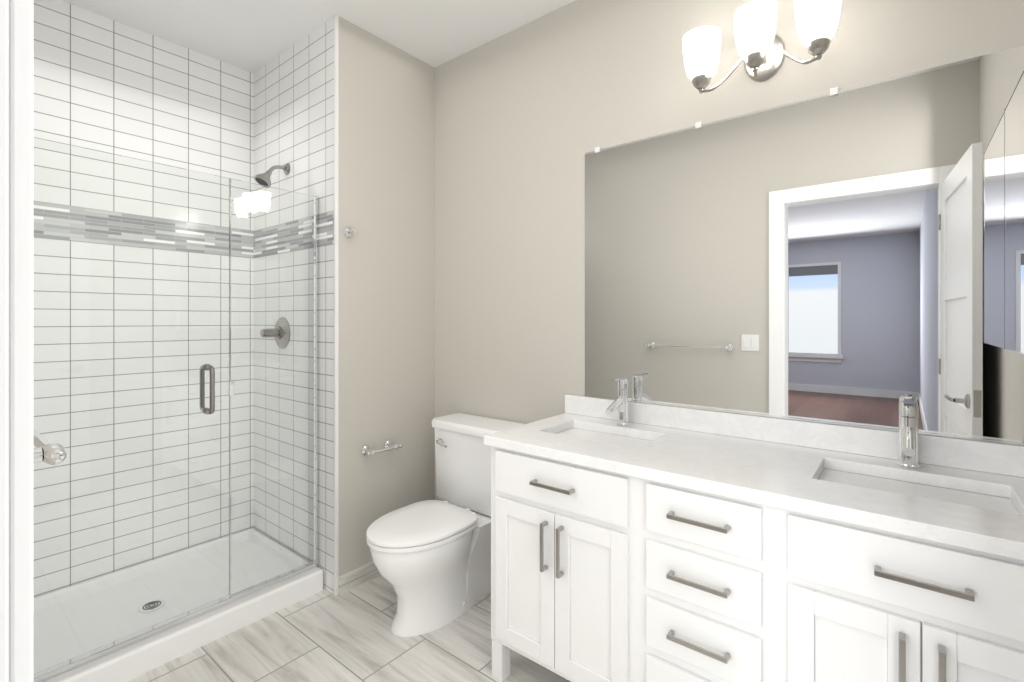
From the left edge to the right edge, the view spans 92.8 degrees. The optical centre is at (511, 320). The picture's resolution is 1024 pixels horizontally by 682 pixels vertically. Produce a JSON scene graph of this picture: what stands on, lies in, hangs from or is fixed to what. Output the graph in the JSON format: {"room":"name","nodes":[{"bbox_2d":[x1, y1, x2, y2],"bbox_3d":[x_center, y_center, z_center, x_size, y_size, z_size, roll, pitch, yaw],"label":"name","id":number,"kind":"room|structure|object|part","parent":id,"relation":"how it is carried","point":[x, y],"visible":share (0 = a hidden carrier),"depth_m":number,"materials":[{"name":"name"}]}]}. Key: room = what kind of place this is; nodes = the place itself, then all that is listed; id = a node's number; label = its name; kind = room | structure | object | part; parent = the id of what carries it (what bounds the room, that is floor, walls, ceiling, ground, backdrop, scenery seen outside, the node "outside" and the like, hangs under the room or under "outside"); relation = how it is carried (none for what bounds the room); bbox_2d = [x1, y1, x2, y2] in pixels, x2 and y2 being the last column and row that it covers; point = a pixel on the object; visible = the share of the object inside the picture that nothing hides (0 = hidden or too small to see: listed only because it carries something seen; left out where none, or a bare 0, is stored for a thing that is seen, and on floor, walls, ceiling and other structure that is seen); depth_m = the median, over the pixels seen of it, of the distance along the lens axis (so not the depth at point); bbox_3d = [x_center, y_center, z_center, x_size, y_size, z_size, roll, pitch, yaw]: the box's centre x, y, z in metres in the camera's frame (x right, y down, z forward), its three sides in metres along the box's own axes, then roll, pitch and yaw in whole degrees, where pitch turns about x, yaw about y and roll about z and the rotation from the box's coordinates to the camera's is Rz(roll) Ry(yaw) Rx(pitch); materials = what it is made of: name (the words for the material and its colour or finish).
{"room":"bathroom","nodes":[
{"label":"bathroom","id":0,"kind":"room"},
{"bbox_2d":[61,0,574,72],"bbox_3d":[-0.429,-1.520,1.621,3.600,0.100,2.110,0,0,39],"label":"ceiling","id":1,"kind":"structure","parent":0,"point":[252,36],"depth_m":2.40,"materials":[{"name":"paint"}]},
{"bbox_2d":[126,576,570,681],"bbox_3d":[-0.429,1.380,1.621,3.600,0.100,2.110,0,0,39],"label":"floor","id":2,"kind":"structure","parent":0,"point":[324,635],"depth_m":1.96,"materials":[{"name":"tile"}]},
{"bbox_2d":[34,528,322,681],"bbox_3d":[-1.612,1.295,2.181,0.786,0.130,1.212,0,0,39],"label":"shower tray","id":3,"kind":"object","parent":2,"relation":"on","point":[135,659],"visible":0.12,"depth_m":2.18,"materials":[{"name":"plastic"}]},
{"bbox_2d":[34,137,318,681],"bbox_3d":[-1.359,0.304,1.980,0.129,1.849,1.210,0,0,39],"label":"glass","id":4,"kind":"object","parent":3,"relation":"on","point":[69,664],"visible":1,"depth_m":2.02,"materials":[{"name":"clear glass"}]},
{"bbox_3d":[-1.483,0.291,1.826,0.008,1.822,0.787,0,0,39],"label":"door","id":5,"kind":"part","parent":4,"relation":"part of","materials":[{"name":"clear glass"}]},
{"bbox_3d":[-1.291,0.292,2.065,0.129,0.213,0.028,0,0,39],"label":"handle","id":6,"kind":"part","parent":4,"relation":"part of","materials":[{"name":"silver metal"}]},
{"bbox_2d":[366,413,523,636],"bbox_3d":[-0.335,0.921,2.265,0.496,0.817,0.734,0,0,39],"label":"toilet","id":7,"kind":"object","parent":2,"relation":"on","point":[431,559],"visible":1,"depth_m":2.19,"materials":[{"name":"ceramic"}]},
{"bbox_2d":[484,440,1023,681],"bbox_3d":[0.670,0.898,1.546,1.514,0.865,0.602,0,0,39],"label":"bathroom vanity","id":8,"kind":"object","parent":2,"relation":"on","point":[637,542],"depth_m":1.29,"materials":[{"name":"white wood"}]},
{"bbox_2d":[484,412,1023,555],"bbox_3d":[0.678,0.447,1.557,1.548,0.034,0.577,0,0,39],"label":"countertop","id":9,"kind":"structure","parent":8,"relation":"on","point":[762,469],"depth_m":1.38,"materials":[{"name":"white stone"}]},
{"bbox_2d":[556,424,651,443],"bbox_3d":[0.342,0.530,1.870,0.449,0.155,0.295,0,0,39],"label":"sink","id":10,"kind":"object","parent":9,"relation":"in","point":[573,429],"depth_m":1.96,"materials":[{"name":"white ceramic"}]},
{"bbox_2d":[604,376,631,423],"bbox_3d":[0.425,0.332,1.973,0.055,0.195,0.156,0,0,39],"label":"faucet","id":11,"kind":"object","parent":9,"relation":"on","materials":[{"name":"silver metal"}]},
{"bbox_2d":[896,399,919,467],"bbox_3d":[1.137,0.332,1.400,0.054,0.195,0.156,0,0,39],"label":"faucet","id":12,"kind":"object","parent":9,"relation":"on","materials":[{"name":"silver metal"}]},
{"bbox_2d":[820,464,1015,511],"bbox_3d":[1.055,0.530,1.297,0.450,0.155,0.295,0,0,39],"label":"sink","id":13,"kind":"object","parent":9,"relation":"in","point":[937,488],"depth_m":1.35,"materials":[{"name":"white ceramic"}]},
{"bbox_2d":[339,16,434,575],"bbox_3d":[-1.042,-0.070,2.917,1.020,2.800,0.620,0,0,39],"label":"wall","id":14,"kind":"structure","parent":0,"point":[387,249],"depth_m":2.56,"materials":[{"name":"paint"}]},
{"bbox_2d":[254,17,333,593],"bbox_3d":[-1.199,-0.070,2.638,0.885,2.800,0.010,0,0,39],"label":"tile","id":15,"kind":"structure","parent":14,"relation":"attached to","point":[294,106],"depth_m":2.59,"materials":[{"name":"white tile"}]},
{"bbox_2d":[254,163,289,187],"bbox_3d":[-1.273,-0.774,2.582,0.086,0.154,0.170,0,0,39],"label":"shower head","id":16,"kind":"object","parent":15,"relation":"attached to","point":[263,179],"visible":0.94,"depth_m":2.56},
{"bbox_2d":[260,317,289,347],"bbox_3d":[-1.297,0.070,2.640,0.172,0.172,0.110,0,0,39],"label":"shower valve","id":17,"kind":"object","parent":15,"relation":"attached to","point":[280,339],"depth_m":2.64,"materials":[{"name":"silver metal"}]},
{"bbox_2d":[254,211,333,257],"bbox_3d":[-1.198,-0.450,2.630,0.873,0.160,0.002,0,0,39],"label":"mosaic tile band","id":18,"kind":"structure","parent":15,"relation":"attached to","point":[326,228],"depth_m":2.60,"materials":[{"name":"tile"}]},
{"bbox_2d":[334,15,338,596],"bbox_3d":[-0.849,-0.070,2.354,0.017,2.800,0.018,0,0,39],"label":"trim","id":19,"kind":"structure","parent":14,"relation":"attached to","point":[336,305],"depth_m":2.35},
{"bbox_2d":[344,227,356,237],"bbox_3d":[-0.784,-0.430,2.382,0.052,0.054,0.054,0,0,39],"label":"robe hook","id":20,"kind":"object","parent":14,"relation":"attached to","point":[349,232],"visible":1,"depth_m":2.38,"materials":[{"name":"silver metal"}]},
{"bbox_2d":[339,561,381,595],"bbox_3d":[-0.640,1.285,2.595,0.011,0.090,0.618,0,0,39],"label":"baseboard","id":21,"kind":"structure","parent":14,"relation":"attached to","point":[358,577],"depth_m":2.43,"materials":[{"name":"tile"}]},
{"bbox_2d":[361,440,401,455],"bbox_3d":[-0.669,0.660,2.501,0.081,0.048,0.216,0,0,39],"label":"rail","id":22,"kind":"object","parent":14,"relation":"attached to","point":[367,451],"visible":1,"depth_m":2.47,"materials":[{"name":"silver metal"}]},
{"bbox_2d":[435,0,1023,500],"bbox_3d":[0.195,-0.070,2.397,3.600,2.800,0.120,0,0,39],"label":"wall","id":23,"kind":"structure","parent":0,"point":[529,114],"depth_m":2.30,"materials":[{"name":"paint"}]},
{"bbox_2d":[682,0,842,93],"bbox_3d":[0.840,-0.927,1.668,0.494,0.221,0.206,0,0,39],"label":"sconce","id":24,"kind":"object","parent":23,"relation":"attached to","point":[762,51],"visible":1,"depth_m":1.61,"materials":[{"name":"white glass"}]},
{"bbox_2d":[565,394,1023,475],"bbox_3d":[0.852,0.387,1.774,1.548,0.084,0.019,0,0,39],"label":"backsplash","id":25,"kind":"structure","parent":23,"relation":"attached to","point":[981,456],"depth_m":1.62,"materials":[{"name":"white stone"}]},
{"bbox_2d":[584,45,1023,445],"bbox_3d":[0.894,-0.211,1.750,1.451,1.111,0.010,0,0,39],"label":"vanity mirror","id":26,"kind":"object","parent":23,"relation":"attached to","point":[835,256],"visible":1,"depth_m":1.63,"materials":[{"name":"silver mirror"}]},
{"bbox_3d":[-1.436,-0.070,1.155,2.375,2.800,0.120,0,0,39],"label":"wall","id":27,"kind":"structure","parent":0,"visible":0},
{"bbox_2d":[0,0,33,681],"bbox_3d":[-0.187,0.217,0.150,0.990,2.225,0.152,0,0,39],"label":"door frame","id":28,"kind":"structure","parent":27,"relation":"attached to","point":[16,340],"depth_m":0.45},
{"bbox_2d":[34,429,66,464],"bbox_3d":[-0.942,0.200,0.895,0.670,0.054,0.092,0,0,39],"label":"door handle","id":29,"kind":"object","parent":27,"relation":"attached to","point":[46,451],"visible":0.52,"depth_m":0.72,"materials":[{"name":"silver metal"}]},
{"bbox_3d":[0.890,-0.070,0.484,0.120,2.800,1.990,0,0,39],"label":"wall","id":30,"kind":"structure","parent":0,"visible":0},
{"bbox_2d":[1005,69,1023,353],"bbox_3d":[1.276,-0.255,1.150,0.109,0.670,0.452,0,0,39],"label":"medicine cabinet mirror","id":31,"kind":"object","parent":30,"relation":"attached to","point":[1014,224],"visible":1,"depth_m":1.25,"materials":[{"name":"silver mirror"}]},
{"bbox_3d":[-2.017,-0.070,2.423,0.120,2.800,1.370,0,0,39],"label":"wall","id":32,"kind":"structure","parent":0,"visible":0},
{"bbox_2d":[34,0,253,597],"bbox_3d":[-1.925,-0.070,2.433,0.010,2.800,1.220,0,0,39],"label":"tile","id":33,"kind":"structure","parent":32,"relation":"attached to","point":[105,84],"depth_m":2.46,"materials":[{"name":"white tile"}]},
{"bbox_2d":[34,201,253,257],"bbox_3d":[-1.921,-0.450,2.429,0.002,0.160,1.220,0,0,39],"label":"mosaic tile band","id":34,"kind":"structure","parent":33,"relation":"attached to","point":[87,232],"depth_m":2.46,"materials":[{"name":"tile"}]}
]}

